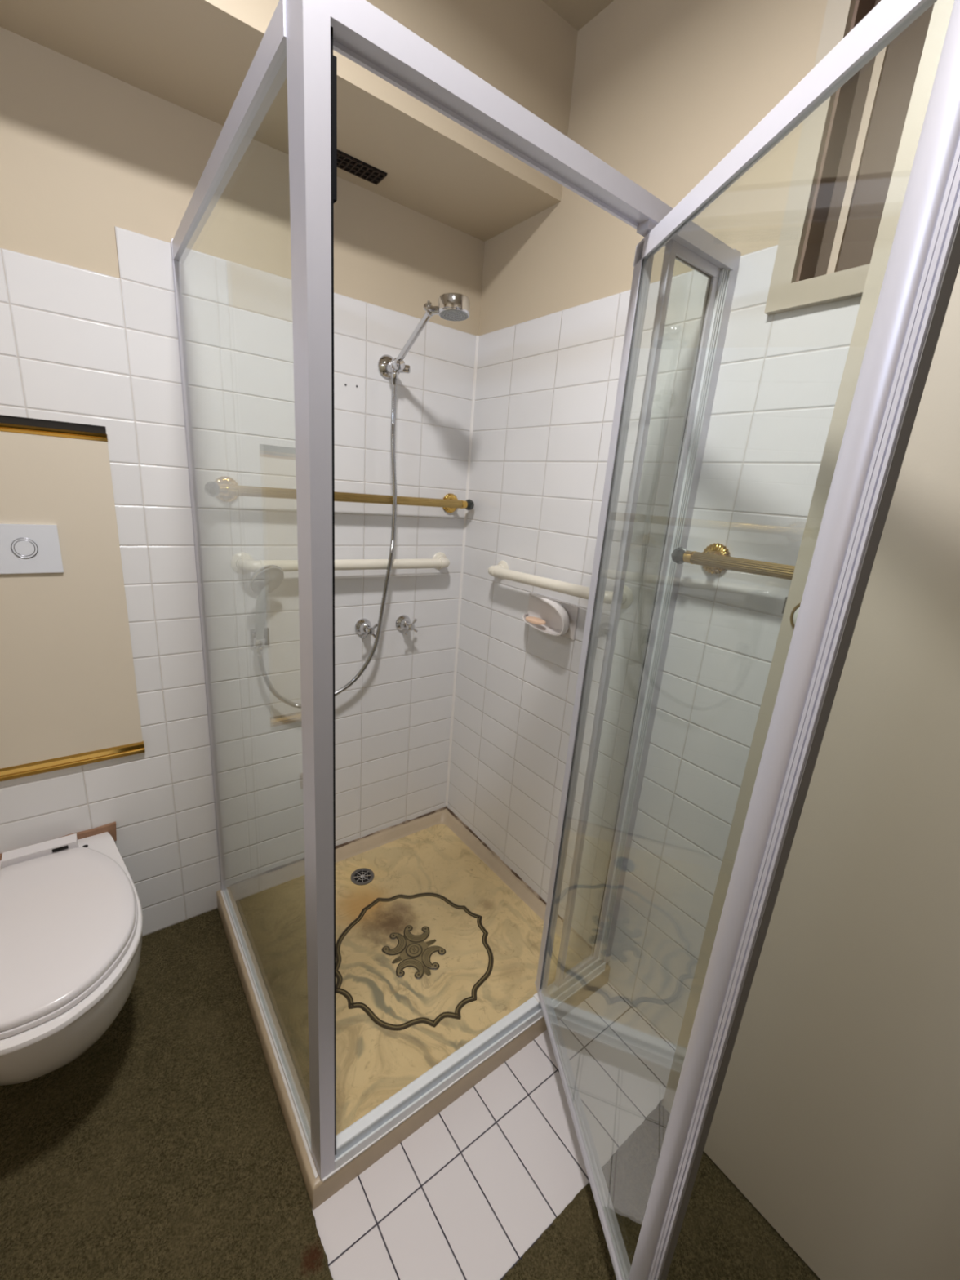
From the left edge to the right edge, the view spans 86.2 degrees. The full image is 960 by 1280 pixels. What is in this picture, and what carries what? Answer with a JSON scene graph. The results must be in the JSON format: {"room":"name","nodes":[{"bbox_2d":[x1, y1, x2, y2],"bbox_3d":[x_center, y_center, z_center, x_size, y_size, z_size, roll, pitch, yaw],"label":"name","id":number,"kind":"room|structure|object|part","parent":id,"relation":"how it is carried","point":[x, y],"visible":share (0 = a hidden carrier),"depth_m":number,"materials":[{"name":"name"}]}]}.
{"room":"bathroom","nodes":[
{"label":"bathroom","id":0,"kind":"room"},
{"bbox_2d":[0,26,484,936],"bbox_3d":[-0.824,-0.326,1.391,2.050,2.640,0.100,-8,20,-36],"label":"wall","id":1,"kind":"structure","parent":0,"point":[100,172],"depth_m":1.43,"materials":[{"name":"tile"}]},
{"bbox_2d":[0,821,116,860],"bbox_3d":[-1.154,0.559,1.369,0.304,0.056,0.010,-8,20,-36],"label":"board","id":2,"kind":"object","parent":1,"relation":"attached to","point":[110,828],"visible":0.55,"depth_m":1.43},
{"bbox_2d":[0,831,142,1085],"bbox_3d":[-0.990,0.770,1.183,0.368,0.370,0.602,-8,20,-36],"label":"toilet","id":3,"kind":"object","parent":1,"relation":"attached to","point":[71,915],"visible":1,"depth_m":1.06,"materials":[{"name":"white ceramic"}]},
{"bbox_3d":[-0.958,0.614,1.111,0.349,0.022,0.494,-8,20,-36],"label":"lid","id":4,"kind":"part","parent":3,"relation":"part of","materials":[{"name":"white plastic"}]},
{"bbox_3d":[-0.959,0.632,1.116,0.353,0.014,0.500,-8,20,-36],"label":"seat","id":5,"kind":"part","parent":3,"relation":"part of","materials":[{"name":"white plastic"}]},
{"bbox_2d":[0,414,145,782],"bbox_3d":[-1.138,-0.062,1.163,0.561,0.858,0.021,-8,20,-36],"label":"access panel","id":6,"kind":"object","parent":1,"relation":"attached to","point":[68,698],"visible":1,"depth_m":1.25,"materials":[{"name":"beige"}]},
{"bbox_2d":[0,524,63,573],"bbox_3d":[-1.089,-0.203,1.145,0.237,0.111,0.010,-8,20,-36],"label":"flush plate","id":7,"kind":"object","parent":6,"relation":"attached to","point":[24,548],"visible":1,"depth_m":1.18,"materials":[{"name":"white plastic"}]},
{"bbox_3d":[-1.110,-0.451,1.054,0.560,0.018,0.011,-8,20,-36],"label":"gold trim","id":8,"kind":"part","parent":6,"relation":"part of","materials":[{"name":"gold metal"}]},
{"bbox_3d":[-1.169,0.332,1.277,0.561,0.035,0.020,-8,20,-36],"label":"gold trim","id":9,"kind":"part","parent":6,"relation":"part of","materials":[{"name":"gold metal"}]},
{"bbox_2d":[248,564,284,650],"bbox_3d":[-0.622,-0.094,1.485,0.100,0.264,0.122,-8,20,-36],"label":"shower","id":10,"kind":"object","parent":1,"relation":"attached to","point":[266,579],"visible":1,"depth_m":1.46,"materials":[{"name":"white plastic"}]},
{"bbox_3d":[-0.668,-0.008,1.554,0.054,0.055,0.008,-8,20,-36],"label":"wall plate","id":11,"kind":"part","parent":10,"relation":"part of","materials":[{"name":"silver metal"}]},
{"bbox_3d":[-0.629,-0.067,1.479,0.054,0.210,0.030,12,18,24],"label":"handle","id":12,"kind":"part","parent":10,"relation":"part of","materials":[{"name":"grey plastic"}]},
{"bbox_2d":[204,475,474,512],"bbox_3d":[-0.377,-0.440,1.584,0.855,0.071,0.079,-8,20,-36],"label":"towel rail","id":13,"kind":"object","parent":1,"relation":"attached to","point":[226,489],"visible":1,"depth_m":1.52,"materials":[{"name":"gold metal"}]},
{"bbox_2d":[231,551,449,573],"bbox_3d":[-0.393,-0.245,1.643,0.731,0.066,0.076,-8,20,-36],"label":"grab bar","id":14,"kind":"object","parent":1,"relation":"attached to","point":[241,562],"visible":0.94,"depth_m":1.60,"materials":[{"name":"white plastic"}]},
{"bbox_2d":[355,618,377,638],"bbox_3d":[-0.380,-0.036,1.730,0.060,0.060,0.072,-8,20,-36],"label":"tap","id":15,"kind":"object","parent":1,"relation":"attached to","point":[362,626],"visible":1,"depth_m":1.73,"materials":[{"name":"silver metal"}]},
{"bbox_2d":[395,614,417,635],"bbox_3d":[-0.257,-0.053,1.821,0.060,0.060,0.072,-8,20,-36],"label":"tap","id":16,"kind":"object","parent":1,"relation":"attached to","point":[402,623],"visible":1,"depth_m":1.82,"materials":[{"name":"silver metal"}]},
{"bbox_2d":[377,293,470,378],"bbox_3d":[-0.162,-0.831,1.423,0.096,0.156,0.372,-8,20,-36],"label":"shower","id":17,"kind":"object","parent":1,"relation":"attached to","point":[451,306],"visible":0.98,"depth_m":1.33,"materials":[{"name":"silver metal"}]},
{"bbox_2d":[255,369,398,708],"bbox_3d":[-0.453,-0.283,1.541,0.437,1.041,0.048,-7,20,-35],"label":"shower hose","id":18,"kind":"object","parent":17,"relation":"hanging from","point":[259,653],"visible":0.91,"depth_m":1.61,"materials":[{"name":"silver metal"}]},
{"bbox_3d":[-0.227,-0.813,1.537,0.035,0.024,0.023,5,16,3],"label":"diverter knob","id":19,"kind":"part","parent":17,"relation":"part of","materials":[{"name":"silver metal"}]},
{"bbox_3d":[-0.188,-0.839,1.430,0.020,0.114,0.219,-6,19,-32],"label":"arm","id":20,"kind":"part","parent":17,"relation":"part of","materials":[{"name":"silver metal"}]},
{"bbox_3d":[-0.067,-0.827,1.308,0.075,0.007,0.075,-8,20,-36],"label":"spray plate","id":21,"kind":"part","parent":17,"relation":"part of","materials":[{"name":"grey"}]},
{"bbox_2d":[445,335,479,805],"bbox_3d":[-0.076,-0.151,1.972,0.007,1.816,0.007,-8,20,-36],"label":"trim","id":22,"kind":"structure","parent":1,"relation":"attached to","point":[477,336],"depth_m":1.93,"materials":[{"name":"white plastic"}]},
{"bbox_2d":[0,0,577,241],"bbox_3d":[-0.610,-1.313,0.927,1.856,0.360,0.343,-8,20,-36],"label":"ceiling soffit","id":23,"kind":"structure","parent":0,"point":[196,56],"depth_m":1.15,"materials":[{"name":"paint"}]},
{"bbox_2d":[337,149,387,185],"bbox_3d":[-0.350,-1.206,1.290,0.227,0.006,0.062,-8,20,-36],"label":"air vent","id":24,"kind":"object","parent":23,"relation":"in","point":[345,162],"visible":0.59,"depth_m":1.32,"materials":[{"name":"black"}]},
{"bbox_2d":[311,982,675,1279],"bbox_3d":[0.110,1.390,0.446,2.050,0.080,3.560,-8,20,-36],"label":"floor","id":25,"kind":"structure","parent":0,"point":[465,1195],"depth_m":1.12,"materials":[{"name":"tile"}]},
{"bbox_2d":[0,908,820,1279],"bbox_3d":[0.113,1.350,0.435,1.850,0.009,3.360,-8,20,-36],"label":"carpet","id":26,"kind":"object","parent":25,"relation":"on","point":[164,1150],"visible":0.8,"depth_m":1.07,"materials":[{"name":"carpet"}]},
{"bbox_2d":[216,806,610,1210],"bbox_3d":[-0.240,0.933,1.629,0.909,0.085,0.908,-8,20,-36],"label":"shower tray","id":27,"kind":"object","parent":25,"relation":"on","point":[442,944],"visible":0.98,"depth_m":1.53,"materials":[{"name":"stone"}]},
{"bbox_2d":[351,867,373,884],"bbox_3d":[-0.423,0.851,1.847,0.082,0.005,0.082,-8,20,-36],"label":"floor drain","id":28,"kind":"object","parent":27,"relation":"in","point":[363,876],"visible":1,"depth_m":1.84,"materials":[{"name":"metal"}]},
{"bbox_2d":[170,0,741,1182],"bbox_3d":[-0.165,0.029,1.370,0.898,1.850,0.907,-8,20,-36],"label":"shower frame","id":29,"kind":"object","parent":27,"relation":"on","point":[298,43],"visible":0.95,"depth_m":0.82,"materials":[{"name":"metal"}]},
{"bbox_3d":[-0.527,0.084,1.133,0.005,1.798,0.840,-8,20,-36],"label":"glass","id":30,"kind":"part","parent":29,"relation":"part of","materials":[{"name":"clear glass"}]},
{"bbox_3d":[-0.457,-0.794,0.883,0.022,0.036,0.844,-8,20,-36],"label":"rail","id":31,"kind":"part","parent":29,"relation":"part of","materials":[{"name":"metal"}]},
{"bbox_3d":[-0.253,0.190,0.798,0.029,1.843,0.054,-8,20,-36],"label":"corner post","id":32,"kind":"part","parent":29,"relation":"part of","materials":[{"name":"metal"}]},
{"bbox_3d":[0.169,-0.718,0.796,0.838,0.037,0.032,-8,20,-36],"label":"head rail","id":33,"kind":"part","parent":29,"relation":"part of","materials":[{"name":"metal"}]},
{"bbox_3d":[0.346,0.108,1.233,0.172,1.772,0.016,-8,20,-36],"label":"sidelight frame","id":34,"kind":"part","parent":29,"relation":"part of","materials":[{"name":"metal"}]},
{"bbox_2d":[534,0,959,1279],"bbox_3d":[0.276,0.208,0.875,0.034,1.744,0.640,2,16,-10],"label":"shower door","id":35,"kind":"structure","parent":29,"relation":"attached to","point":[923,264],"depth_m":0.54,"materials":[{"name":"glass"}]},
{"bbox_3d":[0.210,1.024,1.141,0.027,0.024,0.584,2,16,-10],"label":"rail","id":36,"kind":"part","parent":35,"relation":"part of","materials":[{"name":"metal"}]},
{"bbox_3d":[0.334,-0.619,0.664,0.012,0.033,0.584,2,16,-10],"label":"rail","id":37,"kind":"part","parent":35,"relation":"part of","materials":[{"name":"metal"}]},
{"bbox_2d":[542,0,613,31],"bbox_3d":[-0.068,-1.280,0.224,2.080,0.050,2.260,-8,20,-36],"label":"ceiling","id":38,"kind":"structure","parent":0,"point":[577,13],"depth_m":1.24,"materials":[{"name":"paint"}]},
{"bbox_2d":[446,0,862,1048],"bbox_3d":[0.612,-0.145,1.161,0.130,2.640,2.260,-8,20,-36],"label":"wall","id":39,"kind":"structure","parent":0,"point":[663,91],"depth_m":1.29,"materials":[{"name":"tile"}]},
{"bbox_2d":[522,592,579,639],"bbox_3d":[0.196,-0.075,1.555,0.082,0.110,0.240,-8,20,-36],"label":"soap dish","id":40,"kind":"object","parent":39,"relation":"attached to","point":[561,618],"visible":0.91,"depth_m":1.56,"materials":[{"name":"ceramic"}]},
{"bbox_2d":[524,616,546,625],"bbox_3d":[0.171,-0.060,1.583,0.044,0.014,0.079,-8,20,-36],"label":"soap bar","id":41,"kind":"object","parent":40,"relation":"in","point":[532,620],"visible":1,"depth_m":1.56,"materials":[{"name":"beige wax"}]},
{"bbox_2d":[488,560,633,608],"bbox_3d":[0.200,-0.173,1.537,0.076,0.072,0.569,-8,20,-36],"label":"grab bar","id":42,"kind":"object","parent":39,"relation":"attached to","point":[501,571],"visible":0.68,"depth_m":1.48,"materials":[{"name":"white plastic"}]},
{"bbox_2d":[671,542,795,580],"bbox_3d":[0.707,-0.088,0.866,0.078,0.073,0.839,-8,20,-36],"label":"towel rail","id":43,"kind":"object","parent":39,"relation":"attached to","point":[715,558],"visible":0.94,"depth_m":1.07,"materials":[{"name":"gold metal"}]},
{"bbox_2d":[764,0,870,315],"bbox_3d":[0.794,-0.876,0.662,0.020,0.676,0.678,-8,20,-36],"label":"trim","id":44,"kind":"structure","parent":39,"relation":"attached to","point":[785,294],"depth_m":0.93,"materials":[{"name":"paint"}]},
{"bbox_2d":[795,0,934,281],"bbox_3d":[0.844,-0.885,0.704,0.120,0.594,0.606,-8,20,-36],"label":"window","id":45,"kind":"structure","parent":39,"relation":"in","point":[869,111],"depth_m":0.90,"materials":[{"name":"beige paint"}]},
{"bbox_3d":[0.752,-0.921,0.818,0.004,0.566,0.288,-8,20,-36],"label":"pane","id":46,"kind":"part","parent":45,"relation":"part of","materials":[{"name":"clear glass"}]},
{"bbox_3d":[0.835,-0.875,0.672,0.018,0.584,0.548,-8,20,-36],"label":"sash","id":47,"kind":"part","parent":45,"relation":"part of","materials":[{"name":"beige paint"}]},
{"bbox_3d":[0.830,-0.875,0.679,0.004,0.566,0.505,-8,20,-36],"label":"pane","id":48,"kind":"part","parent":45,"relation":"part of","materials":[{"name":"clear glass"}]},
{"bbox_3d":[0.479,0.249,-0.234,2.080,2.640,0.100,-8,20,-36],"label":"wall","id":49,"kind":"structure","parent":0,"visible":0},
{"bbox_2d":[662,0,959,1279],"bbox_3d":[0.775,0.239,0.652,0.050,2.088,0.837,-8,20,-36],"label":"room door","id":50,"kind":"structure","parent":49,"relation":"in","point":[837,1115],"depth_m":0.84,"materials":[{"name":"paint"}]},
{"bbox_3d":[0.555,-0.035,0.867,0.011,0.051,0.051,-8,20,-36],"label":"door knob","id":51,"kind":"part","parent":50,"relation":"part of","materials":[{"name":"white ceramic"}]}
]}

